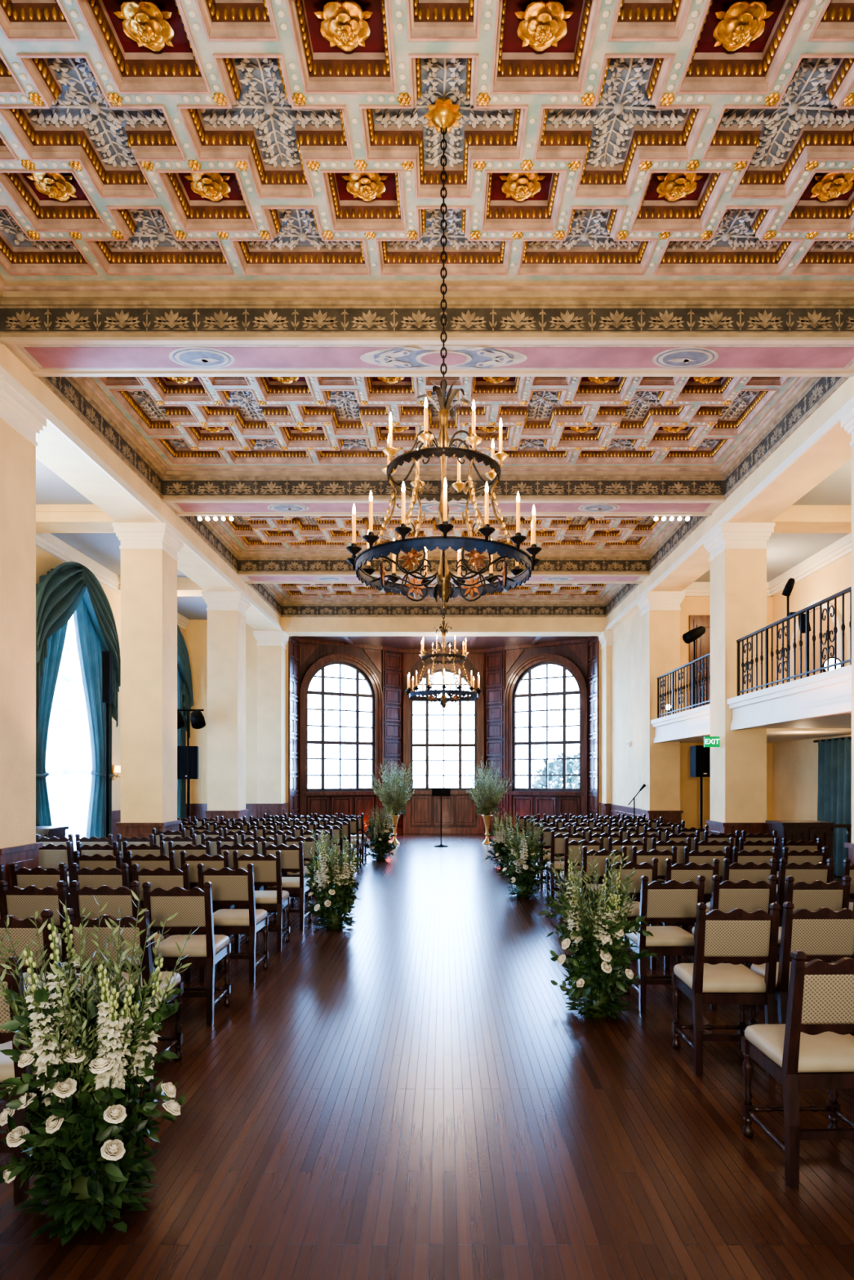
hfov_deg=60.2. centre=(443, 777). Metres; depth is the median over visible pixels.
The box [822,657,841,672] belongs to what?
floodlight
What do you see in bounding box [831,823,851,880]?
wooden rail
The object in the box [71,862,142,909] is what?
dining chair
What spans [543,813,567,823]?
dining chair
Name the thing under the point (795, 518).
trim
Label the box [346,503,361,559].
candle
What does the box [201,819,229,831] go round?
dining chair
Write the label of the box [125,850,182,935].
dining chair
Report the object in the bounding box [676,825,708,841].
dining chair
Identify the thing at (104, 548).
ceiling
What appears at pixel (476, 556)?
flower
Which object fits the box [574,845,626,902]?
dining chair
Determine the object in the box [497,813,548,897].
floral arrangement
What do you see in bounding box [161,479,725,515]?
ceiling beam
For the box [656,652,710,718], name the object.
balcony railing
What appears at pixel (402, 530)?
candle
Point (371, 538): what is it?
candle
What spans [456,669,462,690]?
candle
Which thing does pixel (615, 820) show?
dining chair
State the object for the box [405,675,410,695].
candle
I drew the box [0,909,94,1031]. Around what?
dining chair
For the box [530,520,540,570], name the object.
candle
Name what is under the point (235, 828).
dining chair
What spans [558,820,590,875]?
dining chair
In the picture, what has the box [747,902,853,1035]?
dining chair
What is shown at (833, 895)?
dining chair
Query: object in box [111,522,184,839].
column
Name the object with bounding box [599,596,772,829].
wall
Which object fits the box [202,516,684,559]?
trim
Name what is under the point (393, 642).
ceiling
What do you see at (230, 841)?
dining chair
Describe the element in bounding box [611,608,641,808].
wall
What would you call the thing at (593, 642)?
wall
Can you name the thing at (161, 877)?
dining chair
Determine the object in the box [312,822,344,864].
dining chair
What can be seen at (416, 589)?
flower
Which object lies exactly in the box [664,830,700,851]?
dining chair
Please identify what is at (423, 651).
candle
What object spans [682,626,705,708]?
spotlight
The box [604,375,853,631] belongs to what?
trim
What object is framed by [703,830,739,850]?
dining chair
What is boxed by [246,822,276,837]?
dining chair
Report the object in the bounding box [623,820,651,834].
dining chair
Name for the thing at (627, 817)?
dining chair
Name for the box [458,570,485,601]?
flower
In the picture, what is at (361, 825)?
dining chair
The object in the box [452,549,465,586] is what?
candle
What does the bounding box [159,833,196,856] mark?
dining chair
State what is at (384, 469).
candle
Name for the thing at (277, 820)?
dining chair
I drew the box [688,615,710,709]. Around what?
door
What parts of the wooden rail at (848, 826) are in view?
rail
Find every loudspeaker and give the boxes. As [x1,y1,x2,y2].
[177,746,198,778]
[689,745,710,777]
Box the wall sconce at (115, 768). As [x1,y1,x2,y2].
[112,764,120,780]
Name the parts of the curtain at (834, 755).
rod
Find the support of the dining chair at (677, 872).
on the floor
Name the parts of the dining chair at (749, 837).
leg, panel, rail, leg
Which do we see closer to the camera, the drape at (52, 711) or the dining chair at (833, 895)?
the dining chair at (833, 895)
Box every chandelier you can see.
[346,97,542,612]
[405,515,481,712]
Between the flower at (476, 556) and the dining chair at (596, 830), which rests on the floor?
the dining chair at (596, 830)
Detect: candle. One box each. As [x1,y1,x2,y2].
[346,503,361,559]
[362,490,379,548]
[362,529,376,574]
[381,435,396,475]
[382,412,398,461]
[386,537,400,582]
[394,481,412,541]
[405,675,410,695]
[406,672,412,693]
[410,448,424,490]
[412,677,413,692]
[413,671,419,692]
[417,396,434,448]
[418,640,424,656]
[420,636,426,655]
[421,546,431,586]
[425,669,431,690]
[434,635,439,653]
[436,477,453,537]
[441,669,447,690]
[451,458,464,492]
[451,635,457,653]
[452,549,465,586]
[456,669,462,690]
[462,637,468,656]
[465,400,481,450]
[468,670,474,692]
[475,673,480,693]
[478,481,495,541]
[484,538,497,582]
[485,438,496,479]
[493,417,508,466]
[509,491,526,549]
[510,560,524,575]
[525,504,542,559]
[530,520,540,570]
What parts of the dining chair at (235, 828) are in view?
leg, rail, panel, leg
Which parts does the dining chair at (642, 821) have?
panel, rail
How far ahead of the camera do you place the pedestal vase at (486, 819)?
18.24 m
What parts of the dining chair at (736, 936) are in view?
leg, leg, seat, seat frame, rail, panel, rail, leg, leg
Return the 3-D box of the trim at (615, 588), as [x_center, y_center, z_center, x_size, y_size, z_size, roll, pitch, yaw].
[0.000,-4.475,16.730,8.120,0.350,3.340,0,0,0]
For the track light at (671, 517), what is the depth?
11.21 m
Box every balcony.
[650,703,851,742]
[726,664,851,730]
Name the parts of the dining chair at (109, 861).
leg, rail, panel, leg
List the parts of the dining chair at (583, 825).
leg, rail, panel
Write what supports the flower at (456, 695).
on the chandelier at (457, 691)
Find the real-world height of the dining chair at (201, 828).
0.963 m
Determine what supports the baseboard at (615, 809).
attached to the wall at (626, 640)
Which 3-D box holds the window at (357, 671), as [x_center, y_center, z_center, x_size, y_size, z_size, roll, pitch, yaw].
[-2.904,-1.430,20.670,2.060,3.640,0.080,0,0,-29]
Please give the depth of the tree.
33.25 m
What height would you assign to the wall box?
0.120 m
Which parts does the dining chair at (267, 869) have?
leg, leg, rail, panel, seat frame, rail, seat, leg, leg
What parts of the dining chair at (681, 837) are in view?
leg, panel, rail, leg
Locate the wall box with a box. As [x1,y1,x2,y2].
[626,741,631,746]
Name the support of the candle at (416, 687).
on the chandelier at (457, 691)
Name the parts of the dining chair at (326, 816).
rail, panel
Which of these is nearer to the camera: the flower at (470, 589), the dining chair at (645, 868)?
the flower at (470, 589)
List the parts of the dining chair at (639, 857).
seat frame, leg, panel, rail, rail, leg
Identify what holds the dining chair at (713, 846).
on the floor
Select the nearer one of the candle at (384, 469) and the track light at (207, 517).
the candle at (384, 469)
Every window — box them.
[306,662,374,791]
[410,669,476,791]
[512,662,581,791]
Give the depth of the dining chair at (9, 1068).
2.86 m
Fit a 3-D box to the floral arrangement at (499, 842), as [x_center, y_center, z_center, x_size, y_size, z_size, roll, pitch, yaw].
[1.133,1.101,13.529,0.673,1.098,0.764,0,0,-35]
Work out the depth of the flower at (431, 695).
12.46 m
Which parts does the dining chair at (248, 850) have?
leg, rail, panel, leg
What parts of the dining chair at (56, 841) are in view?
leg, panel, rail, leg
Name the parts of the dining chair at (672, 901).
leg, leg, seat frame, seat, rail, panel, rail, leg, leg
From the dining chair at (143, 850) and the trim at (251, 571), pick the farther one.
the trim at (251, 571)
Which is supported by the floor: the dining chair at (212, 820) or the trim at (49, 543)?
the dining chair at (212, 820)
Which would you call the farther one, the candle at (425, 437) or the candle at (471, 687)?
the candle at (471, 687)
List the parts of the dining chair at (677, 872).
leg, seat frame, rail, panel, rail, leg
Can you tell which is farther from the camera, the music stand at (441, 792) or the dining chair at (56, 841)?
the music stand at (441, 792)
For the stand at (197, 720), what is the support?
on the floor
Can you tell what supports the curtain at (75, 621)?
hanging from the wall at (45, 562)
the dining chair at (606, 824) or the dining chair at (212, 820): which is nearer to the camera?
the dining chair at (606, 824)
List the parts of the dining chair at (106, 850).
leg, rail, panel, leg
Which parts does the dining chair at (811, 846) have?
leg, panel, rail, leg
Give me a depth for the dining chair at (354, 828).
13.15 m
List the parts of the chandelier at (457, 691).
scroll arm, scroll arm, scroll arm, stem, scroll arm, scroll arm, scroll arm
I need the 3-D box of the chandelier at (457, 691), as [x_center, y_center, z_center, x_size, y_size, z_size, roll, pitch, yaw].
[0.006,-2.882,12.838,1.342,3.485,1.348,0,0,17]
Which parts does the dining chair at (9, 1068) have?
rail, panel, rail, seat frame, seat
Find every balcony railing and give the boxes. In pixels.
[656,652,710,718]
[736,586,851,696]
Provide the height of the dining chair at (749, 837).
0.963 m
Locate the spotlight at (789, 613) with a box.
[787,612,810,633]
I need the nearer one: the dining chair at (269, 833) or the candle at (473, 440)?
the candle at (473, 440)
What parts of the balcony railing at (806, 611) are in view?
rail, rail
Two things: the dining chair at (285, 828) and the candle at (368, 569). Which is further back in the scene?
the dining chair at (285, 828)
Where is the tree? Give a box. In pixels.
[531,752,579,788]
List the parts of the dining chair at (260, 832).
leg, rail, panel, leg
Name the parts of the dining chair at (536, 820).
leg, rail, panel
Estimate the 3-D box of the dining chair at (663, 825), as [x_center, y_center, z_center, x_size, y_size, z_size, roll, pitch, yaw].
[3.624,1.169,11.979,0.452,0.963,0.510,0,0,1]
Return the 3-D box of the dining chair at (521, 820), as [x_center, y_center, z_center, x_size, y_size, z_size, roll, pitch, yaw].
[1.593,1.169,14.172,0.452,0.963,0.510,0,0,-1]
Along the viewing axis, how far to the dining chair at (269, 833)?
10.03 m
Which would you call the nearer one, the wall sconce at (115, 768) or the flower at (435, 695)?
the flower at (435, 695)
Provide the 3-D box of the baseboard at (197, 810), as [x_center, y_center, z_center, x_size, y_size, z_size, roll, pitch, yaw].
[-5.580,1.150,18.370,1.840,1.000,0.060,0,0,0]
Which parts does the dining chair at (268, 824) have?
rail, panel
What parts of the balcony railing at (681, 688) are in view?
rail, rail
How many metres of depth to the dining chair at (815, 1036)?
2.98 m
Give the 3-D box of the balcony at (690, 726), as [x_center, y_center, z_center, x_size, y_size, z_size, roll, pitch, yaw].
[5.385,-0.905,13.115,2.610,0.450,3.750,0,0,0]
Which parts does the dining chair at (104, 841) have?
leg, rail, panel, leg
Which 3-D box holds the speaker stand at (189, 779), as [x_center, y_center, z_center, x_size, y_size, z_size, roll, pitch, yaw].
[-5.120,0.837,14.788,0.569,1.613,0.528,0,0,0]
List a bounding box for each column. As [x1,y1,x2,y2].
[0,373,48,888]
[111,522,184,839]
[201,591,251,822]
[253,631,288,818]
[598,631,612,817]
[635,591,685,824]
[702,522,774,841]
[838,400,853,902]
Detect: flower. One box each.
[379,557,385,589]
[395,547,425,573]
[401,570,428,601]
[426,688,436,701]
[426,694,437,705]
[449,694,460,705]
[450,688,461,701]
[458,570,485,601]
[461,547,491,574]
[501,557,507,589]
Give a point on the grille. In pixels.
(703, 753)
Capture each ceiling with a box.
[0,0,853,598]
[35,458,207,619]
[297,635,590,648]
[693,458,851,582]
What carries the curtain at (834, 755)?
hanging from the balcony at (690, 726)
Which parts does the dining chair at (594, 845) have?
leg, leg, seat, rail, seat frame, rail, panel, leg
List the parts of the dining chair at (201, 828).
leg, rail, panel, leg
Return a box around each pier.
[382,646,404,834]
[483,646,505,833]
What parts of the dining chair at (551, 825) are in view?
leg, panel, rail, seat, leg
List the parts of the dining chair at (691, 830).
leg, panel, rail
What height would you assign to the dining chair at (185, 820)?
0.963 m
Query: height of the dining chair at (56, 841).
0.963 m
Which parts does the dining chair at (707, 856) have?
leg, seat frame, panel, rail, leg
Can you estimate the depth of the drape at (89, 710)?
13.29 m
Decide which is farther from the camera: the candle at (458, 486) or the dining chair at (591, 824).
the dining chair at (591, 824)
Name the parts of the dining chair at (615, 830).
leg, rail, panel, leg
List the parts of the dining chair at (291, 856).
leg, leg, rail, panel, seat frame, seat, rail, leg, leg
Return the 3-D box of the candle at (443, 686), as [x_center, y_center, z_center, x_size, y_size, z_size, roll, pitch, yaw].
[0.009,-1.626,12.215,0.108,0.362,0.108,0,0,0]
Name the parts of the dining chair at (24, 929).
rail, rail, panel, leg, seat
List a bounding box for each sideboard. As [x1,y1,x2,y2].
[35,826,68,838]
[765,820,834,871]
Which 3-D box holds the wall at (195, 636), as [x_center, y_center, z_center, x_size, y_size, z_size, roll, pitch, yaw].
[-5.300,-1.575,18.750,2.600,6.450,0.700,0,0,0]
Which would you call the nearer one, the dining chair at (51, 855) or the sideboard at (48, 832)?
the dining chair at (51, 855)
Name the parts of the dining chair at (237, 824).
rail, panel, leg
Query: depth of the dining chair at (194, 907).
4.89 m
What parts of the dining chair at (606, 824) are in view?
leg, rail, panel, leg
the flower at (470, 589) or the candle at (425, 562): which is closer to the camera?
the flower at (470, 589)
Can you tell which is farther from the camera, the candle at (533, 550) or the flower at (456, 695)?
the flower at (456, 695)
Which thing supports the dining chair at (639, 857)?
on the floor
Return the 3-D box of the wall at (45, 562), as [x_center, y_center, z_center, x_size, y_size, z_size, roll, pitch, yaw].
[-6.600,-1.575,7.700,0.200,6.450,21.400,0,0,0]
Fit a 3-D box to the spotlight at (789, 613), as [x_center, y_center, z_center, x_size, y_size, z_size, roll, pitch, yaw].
[4.295,-1.870,8.862,0.230,0.250,0.142,0,0,0]
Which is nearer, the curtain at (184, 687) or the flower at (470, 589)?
the flower at (470, 589)
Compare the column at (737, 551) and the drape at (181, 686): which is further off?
the drape at (181, 686)
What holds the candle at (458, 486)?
on the chandelier at (443, 114)
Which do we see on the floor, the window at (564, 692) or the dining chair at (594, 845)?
the dining chair at (594, 845)
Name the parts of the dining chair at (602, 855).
leg, seat, rail, panel, rail, leg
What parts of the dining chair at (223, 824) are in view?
leg, rail, panel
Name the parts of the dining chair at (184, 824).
rail, leg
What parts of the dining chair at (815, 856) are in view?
leg, panel, rail, leg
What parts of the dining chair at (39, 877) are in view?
leg, rail, panel, leg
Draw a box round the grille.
[697,746,710,775]
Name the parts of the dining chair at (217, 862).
leg, rail, rail, panel, seat frame, leg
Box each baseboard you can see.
[111,809,120,841]
[186,803,257,822]
[609,804,640,819]
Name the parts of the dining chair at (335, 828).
leg, rail, panel, leg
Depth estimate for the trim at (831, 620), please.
13.21 m
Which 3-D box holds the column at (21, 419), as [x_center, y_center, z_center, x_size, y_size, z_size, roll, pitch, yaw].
[-4.360,-1.000,7.030,0.770,5.300,0.770,0,0,0]
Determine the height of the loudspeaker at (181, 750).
0.660 m
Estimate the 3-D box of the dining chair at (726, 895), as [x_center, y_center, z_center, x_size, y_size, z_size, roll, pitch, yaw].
[2.119,1.169,5.417,0.452,0.963,0.509,0,0,0]
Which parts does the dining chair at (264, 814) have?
rail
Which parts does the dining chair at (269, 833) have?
leg, rail, panel, leg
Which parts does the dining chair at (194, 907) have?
leg, leg, rail, panel, rail, seat frame, seat, leg, leg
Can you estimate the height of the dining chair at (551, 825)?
0.963 m
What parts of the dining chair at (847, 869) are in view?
leg, seat, rail, panel, rail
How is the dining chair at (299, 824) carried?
on the floor
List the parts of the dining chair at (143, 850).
leg, rail, panel, leg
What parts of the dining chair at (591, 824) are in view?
rail, panel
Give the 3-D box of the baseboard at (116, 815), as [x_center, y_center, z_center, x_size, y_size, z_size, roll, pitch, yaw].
[-6.470,1.150,7.700,0.060,1.000,21.400,0,0,0]
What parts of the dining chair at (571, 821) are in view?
panel, rail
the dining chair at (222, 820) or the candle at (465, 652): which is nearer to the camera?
the candle at (465, 652)
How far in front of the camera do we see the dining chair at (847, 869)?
6.24 m
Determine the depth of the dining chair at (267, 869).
6.97 m
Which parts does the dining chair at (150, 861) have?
leg, rail, panel, leg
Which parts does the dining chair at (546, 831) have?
leg, leg, rail, seat, seat frame, rail, panel, leg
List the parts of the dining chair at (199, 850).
leg, rail, panel, leg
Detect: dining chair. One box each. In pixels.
[0,863,4,919]
[0,880,96,977]
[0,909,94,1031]
[0,955,39,1202]
[9,862,72,933]
[35,834,74,894]
[39,840,73,908]
[62,908,183,1090]
[70,880,164,1022]
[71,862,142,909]
[72,850,122,870]
[75,833,113,849]
[75,840,118,857]
[115,833,154,863]
[122,840,165,862]
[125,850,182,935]
[131,863,199,982]
[142,881,231,1026]
[151,827,185,846]
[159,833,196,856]
[168,840,215,911]
[177,816,191,822]
[178,819,197,831]
[178,823,208,837]
[180,850,240,942]
[189,827,222,845]
[192,816,218,826]
[196,863,268,982]
[200,833,238,856]
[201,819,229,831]
[213,822,243,837]
[216,840,268,926]
[220,816,245,826]
[223,827,257,844]
[231,819,259,831]
[232,850,289,951]
[240,834,283,876]
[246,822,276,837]
[249,816,275,826]
[261,840,311,929]
[262,819,289,831]
[262,827,296,897]
[263,813,286,821]
[275,816,301,826]
[279,823,309,838]
[281,833,319,908]
[288,813,311,822]
[293,819,319,831]
[299,827,333,893]
[305,816,330,826]
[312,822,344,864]
[314,813,337,822]
[323,819,354,875]
[333,816,361,869]
[340,813,366,863]
[515,813,539,839]
[523,817,549,866]
[530,820,558,880]
[536,825,571,891]
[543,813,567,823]
[546,831,586,903]
[552,817,577,828]
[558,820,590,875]
[559,837,604,919]
[568,813,592,823]
[573,825,604,884]
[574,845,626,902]
[580,817,606,828]
[587,830,622,849]
[593,820,622,832]
[595,813,620,822]
[600,857,657,969]
[602,836,647,901]
[607,825,639,841]
[608,817,635,827]
[622,813,645,822]
[622,875,705,1011]
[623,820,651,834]
[626,830,661,851]
[627,845,677,925]
[636,817,662,828]
[643,825,675,841]
[651,837,691,883]
[656,820,684,834]
[661,858,719,971]
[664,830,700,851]
[671,902,780,1075]
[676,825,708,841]
[676,846,729,931]
[690,875,777,1010]
[693,837,733,904]
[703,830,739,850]
[706,857,777,963]
[731,846,778,875]
[737,837,778,874]
[741,830,777,842]
[741,950,853,1188]
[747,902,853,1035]
[775,846,828,901]
[775,857,834,963]
[776,837,822,884]
[777,875,851,954]
[841,858,853,911]
[850,1035,853,1128]
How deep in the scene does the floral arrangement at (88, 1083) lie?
2.67 m
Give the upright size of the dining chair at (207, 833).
0.963 m
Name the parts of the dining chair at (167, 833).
leg, rail, panel, leg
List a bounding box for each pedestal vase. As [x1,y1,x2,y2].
[388,814,399,844]
[481,814,492,844]
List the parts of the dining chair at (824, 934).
leg, seat, seat frame, leg, rail, panel, rail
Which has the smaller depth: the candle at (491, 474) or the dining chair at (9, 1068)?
the dining chair at (9, 1068)
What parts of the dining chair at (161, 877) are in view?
leg, rail, panel, seat frame, leg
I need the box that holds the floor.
[0,833,853,1279]
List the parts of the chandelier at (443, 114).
scroll arm, scroll arm, scroll arm, scroll arm, stem, scroll arm, scroll arm, chain, scroll arm, scroll arm, scroll arm, scroll arm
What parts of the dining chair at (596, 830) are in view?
leg, rail, panel, leg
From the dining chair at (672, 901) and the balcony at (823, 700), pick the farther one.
the balcony at (823, 700)
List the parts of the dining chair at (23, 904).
leg, rail, panel, seat, leg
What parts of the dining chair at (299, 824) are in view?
rail, panel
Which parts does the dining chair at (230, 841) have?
leg, rail, panel, leg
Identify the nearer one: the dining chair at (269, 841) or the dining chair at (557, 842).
the dining chair at (269, 841)
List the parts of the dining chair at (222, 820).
rail, panel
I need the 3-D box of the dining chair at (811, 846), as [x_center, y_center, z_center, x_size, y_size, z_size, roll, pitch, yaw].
[4.119,1.169,8.694,0.452,0.963,0.509,0,0,0]
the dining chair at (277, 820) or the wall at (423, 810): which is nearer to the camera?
the dining chair at (277, 820)
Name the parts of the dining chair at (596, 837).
leg, panel, rail, leg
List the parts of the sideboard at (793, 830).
door, door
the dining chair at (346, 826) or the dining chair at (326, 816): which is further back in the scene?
the dining chair at (326, 816)
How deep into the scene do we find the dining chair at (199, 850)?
7.98 m
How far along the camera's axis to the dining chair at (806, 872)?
6.28 m
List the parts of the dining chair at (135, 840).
leg, rail, panel, leg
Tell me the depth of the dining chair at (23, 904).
4.90 m
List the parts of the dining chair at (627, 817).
rail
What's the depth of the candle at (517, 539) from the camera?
4.64 m
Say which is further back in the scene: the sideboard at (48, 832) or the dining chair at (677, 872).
the sideboard at (48, 832)
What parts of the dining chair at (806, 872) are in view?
leg, panel, rail, leg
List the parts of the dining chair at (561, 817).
panel, rail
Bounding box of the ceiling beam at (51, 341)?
[0,306,853,377]
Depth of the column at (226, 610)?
14.51 m
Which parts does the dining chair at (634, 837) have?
leg, rail, panel, leg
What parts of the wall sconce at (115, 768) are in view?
lamp shade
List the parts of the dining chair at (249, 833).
leg, rail, panel, leg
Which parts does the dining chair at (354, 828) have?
rail, panel, seat, leg, leg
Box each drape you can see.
[35,568,72,826]
[73,597,111,838]
[177,668,186,818]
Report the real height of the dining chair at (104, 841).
0.963 m
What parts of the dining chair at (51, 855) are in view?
rail, panel, leg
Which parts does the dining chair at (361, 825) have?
rail, panel, seat, leg, leg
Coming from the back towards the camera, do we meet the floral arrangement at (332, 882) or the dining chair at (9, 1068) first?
the floral arrangement at (332, 882)
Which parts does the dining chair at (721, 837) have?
leg, panel, rail, leg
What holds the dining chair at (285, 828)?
on the floor
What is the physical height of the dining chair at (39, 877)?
0.963 m
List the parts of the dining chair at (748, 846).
leg, panel, rail, leg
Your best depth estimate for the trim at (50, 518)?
10.67 m
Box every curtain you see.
[35,561,120,850]
[177,624,193,818]
[813,736,851,875]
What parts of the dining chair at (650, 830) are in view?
leg, panel, rail, leg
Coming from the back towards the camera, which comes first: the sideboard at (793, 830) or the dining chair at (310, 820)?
the dining chair at (310, 820)
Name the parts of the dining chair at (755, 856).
leg, panel, rail, leg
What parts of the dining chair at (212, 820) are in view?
panel, rail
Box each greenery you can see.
[368,758,417,815]
[462,755,512,815]
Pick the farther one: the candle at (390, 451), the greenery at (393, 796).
the greenery at (393, 796)
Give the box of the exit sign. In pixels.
[703,736,719,746]
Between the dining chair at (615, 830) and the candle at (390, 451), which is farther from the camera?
the dining chair at (615, 830)
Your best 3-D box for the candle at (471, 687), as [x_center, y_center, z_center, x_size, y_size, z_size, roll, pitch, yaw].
[0.471,-1.626,12.429,0.108,0.362,0.108,0,0,0]
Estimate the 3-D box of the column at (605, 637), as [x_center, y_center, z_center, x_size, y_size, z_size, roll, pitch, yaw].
[4.360,-1.000,18.700,0.770,5.300,0.770,0,0,0]
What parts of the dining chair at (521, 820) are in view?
panel, rail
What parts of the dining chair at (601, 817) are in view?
panel, rail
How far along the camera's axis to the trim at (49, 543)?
12.89 m
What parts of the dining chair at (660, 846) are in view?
leg, panel, rail, leg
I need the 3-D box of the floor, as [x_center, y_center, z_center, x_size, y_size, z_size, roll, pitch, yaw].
[0.100,1.710,9.700,13.600,0.120,25.400,0,0,0]
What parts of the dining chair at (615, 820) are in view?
rail, panel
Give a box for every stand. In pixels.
[102,651,111,838]
[177,709,205,819]
[189,778,190,816]
[431,787,450,847]
[627,783,645,815]
[699,777,702,827]
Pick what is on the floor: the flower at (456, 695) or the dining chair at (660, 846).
the dining chair at (660, 846)
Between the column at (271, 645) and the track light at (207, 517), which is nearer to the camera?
the track light at (207, 517)
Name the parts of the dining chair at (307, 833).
leg, rail, panel, leg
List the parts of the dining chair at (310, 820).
rail, panel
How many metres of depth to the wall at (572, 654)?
20.61 m
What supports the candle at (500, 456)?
on the chandelier at (443, 114)
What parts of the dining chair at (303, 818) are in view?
rail, panel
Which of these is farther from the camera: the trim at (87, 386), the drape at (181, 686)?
the drape at (181, 686)
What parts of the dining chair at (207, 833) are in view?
leg, rail, panel, leg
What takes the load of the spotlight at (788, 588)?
on the balcony at (823, 700)
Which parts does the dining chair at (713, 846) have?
leg, rail, panel, leg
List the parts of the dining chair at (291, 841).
leg, leg, rail, seat frame, panel, seat, rail, leg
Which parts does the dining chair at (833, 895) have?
seat frame, seat, leg, panel, rail, leg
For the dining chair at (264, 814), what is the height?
0.963 m
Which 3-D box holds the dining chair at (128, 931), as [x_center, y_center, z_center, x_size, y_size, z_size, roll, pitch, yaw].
[-1.759,1.169,4.082,0.452,0.963,0.509,0,0,2]
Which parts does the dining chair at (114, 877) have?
leg, rail, panel, leg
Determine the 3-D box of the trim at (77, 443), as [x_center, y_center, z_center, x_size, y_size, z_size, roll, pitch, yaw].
[-4.345,-4.225,10.895,0.630,1.150,16.110,0,0,0]
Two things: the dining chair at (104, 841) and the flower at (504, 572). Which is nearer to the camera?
the flower at (504, 572)
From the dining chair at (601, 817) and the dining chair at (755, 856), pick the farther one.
the dining chair at (601, 817)
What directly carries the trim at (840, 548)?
attached to the wall at (690, 606)
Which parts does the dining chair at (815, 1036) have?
leg, leg, seat, seat frame, rail, panel, rail, leg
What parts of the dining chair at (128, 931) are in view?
leg, rail, panel, rail, seat, seat frame, leg, leg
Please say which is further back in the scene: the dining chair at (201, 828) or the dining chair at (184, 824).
the dining chair at (184, 824)
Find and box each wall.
[35,546,183,810]
[183,619,288,817]
[288,635,300,817]
[298,638,382,835]
[403,648,484,833]
[503,638,587,834]
[586,635,599,819]
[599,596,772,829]
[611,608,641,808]
[772,553,851,820]
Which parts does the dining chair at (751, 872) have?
seat, leg, panel, rail, leg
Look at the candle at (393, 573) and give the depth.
5.55 m
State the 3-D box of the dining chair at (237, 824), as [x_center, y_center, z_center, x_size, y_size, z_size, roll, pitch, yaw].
[-3.253,1.169,12.304,0.452,0.963,0.510,0,0,-1]
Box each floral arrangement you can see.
[0,890,200,1246]
[303,828,364,928]
[363,804,396,860]
[484,808,521,867]
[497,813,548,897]
[537,844,657,1019]
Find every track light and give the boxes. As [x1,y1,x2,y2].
[195,515,234,521]
[653,515,691,521]
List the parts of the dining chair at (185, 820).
rail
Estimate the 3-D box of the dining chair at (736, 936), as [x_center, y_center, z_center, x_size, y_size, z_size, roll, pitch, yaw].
[1.619,1.169,4.271,0.452,0.963,0.509,0,0,1]
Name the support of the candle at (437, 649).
on the chandelier at (457, 691)
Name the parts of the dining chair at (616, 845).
leg, rail, panel, leg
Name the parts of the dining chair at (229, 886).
leg, leg, rail, panel, rail, seat frame, seat, leg, leg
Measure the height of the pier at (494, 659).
5.420 m
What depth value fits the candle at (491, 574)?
5.56 m
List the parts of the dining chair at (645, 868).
leg, seat, rail, panel, rail, seat frame, leg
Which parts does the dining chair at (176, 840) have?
leg, rail, panel, leg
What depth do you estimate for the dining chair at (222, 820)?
13.10 m
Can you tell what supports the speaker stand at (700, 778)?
on the floor
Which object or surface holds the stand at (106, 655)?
on the floor
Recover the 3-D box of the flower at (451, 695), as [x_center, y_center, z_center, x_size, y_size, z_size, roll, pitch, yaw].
[0.210,-1.410,13.204,0.222,0.221,0.044,0,0,38]
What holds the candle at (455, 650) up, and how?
on the chandelier at (457, 691)
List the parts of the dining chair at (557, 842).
leg, leg, rail, seat, seat frame, rail, panel, leg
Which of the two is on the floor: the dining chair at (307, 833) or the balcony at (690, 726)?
the dining chair at (307, 833)
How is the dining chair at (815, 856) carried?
on the floor
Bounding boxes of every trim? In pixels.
[0,274,853,306]
[0,307,282,631]
[35,504,117,533]
[35,533,189,630]
[67,377,819,479]
[118,577,204,595]
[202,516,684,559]
[237,559,649,583]
[262,583,625,605]
[280,605,605,635]
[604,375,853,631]
[682,533,851,596]
[769,505,851,533]
[789,599,844,681]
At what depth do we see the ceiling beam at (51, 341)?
6.72 m
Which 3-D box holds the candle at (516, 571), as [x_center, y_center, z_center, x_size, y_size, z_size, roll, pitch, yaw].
[0.536,-1.626,5.381,0.108,0.362,0.108,0,0,0]
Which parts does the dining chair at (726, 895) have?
leg, panel, rail, leg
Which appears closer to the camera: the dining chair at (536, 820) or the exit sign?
the exit sign
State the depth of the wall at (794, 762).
13.82 m
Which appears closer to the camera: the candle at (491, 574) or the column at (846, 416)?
the candle at (491, 574)
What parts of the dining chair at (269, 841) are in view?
leg, rail, panel, leg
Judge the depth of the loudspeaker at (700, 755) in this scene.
12.85 m
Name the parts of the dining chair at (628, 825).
rail, panel, leg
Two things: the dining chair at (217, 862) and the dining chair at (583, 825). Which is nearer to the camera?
the dining chair at (217, 862)
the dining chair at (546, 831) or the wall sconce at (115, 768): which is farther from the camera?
the wall sconce at (115, 768)
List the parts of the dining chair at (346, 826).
rail, panel, seat, leg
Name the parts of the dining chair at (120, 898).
leg, rail, panel, leg, seat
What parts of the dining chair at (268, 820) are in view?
rail, panel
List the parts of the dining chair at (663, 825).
leg, rail, panel, leg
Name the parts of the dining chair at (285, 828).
rail, panel, leg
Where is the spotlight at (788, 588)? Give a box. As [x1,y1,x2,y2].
[781,577,795,682]
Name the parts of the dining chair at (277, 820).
rail, panel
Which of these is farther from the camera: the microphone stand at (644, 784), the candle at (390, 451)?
the microphone stand at (644, 784)
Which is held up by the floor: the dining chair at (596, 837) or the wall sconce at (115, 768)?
the dining chair at (596, 837)
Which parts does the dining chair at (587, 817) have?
rail, panel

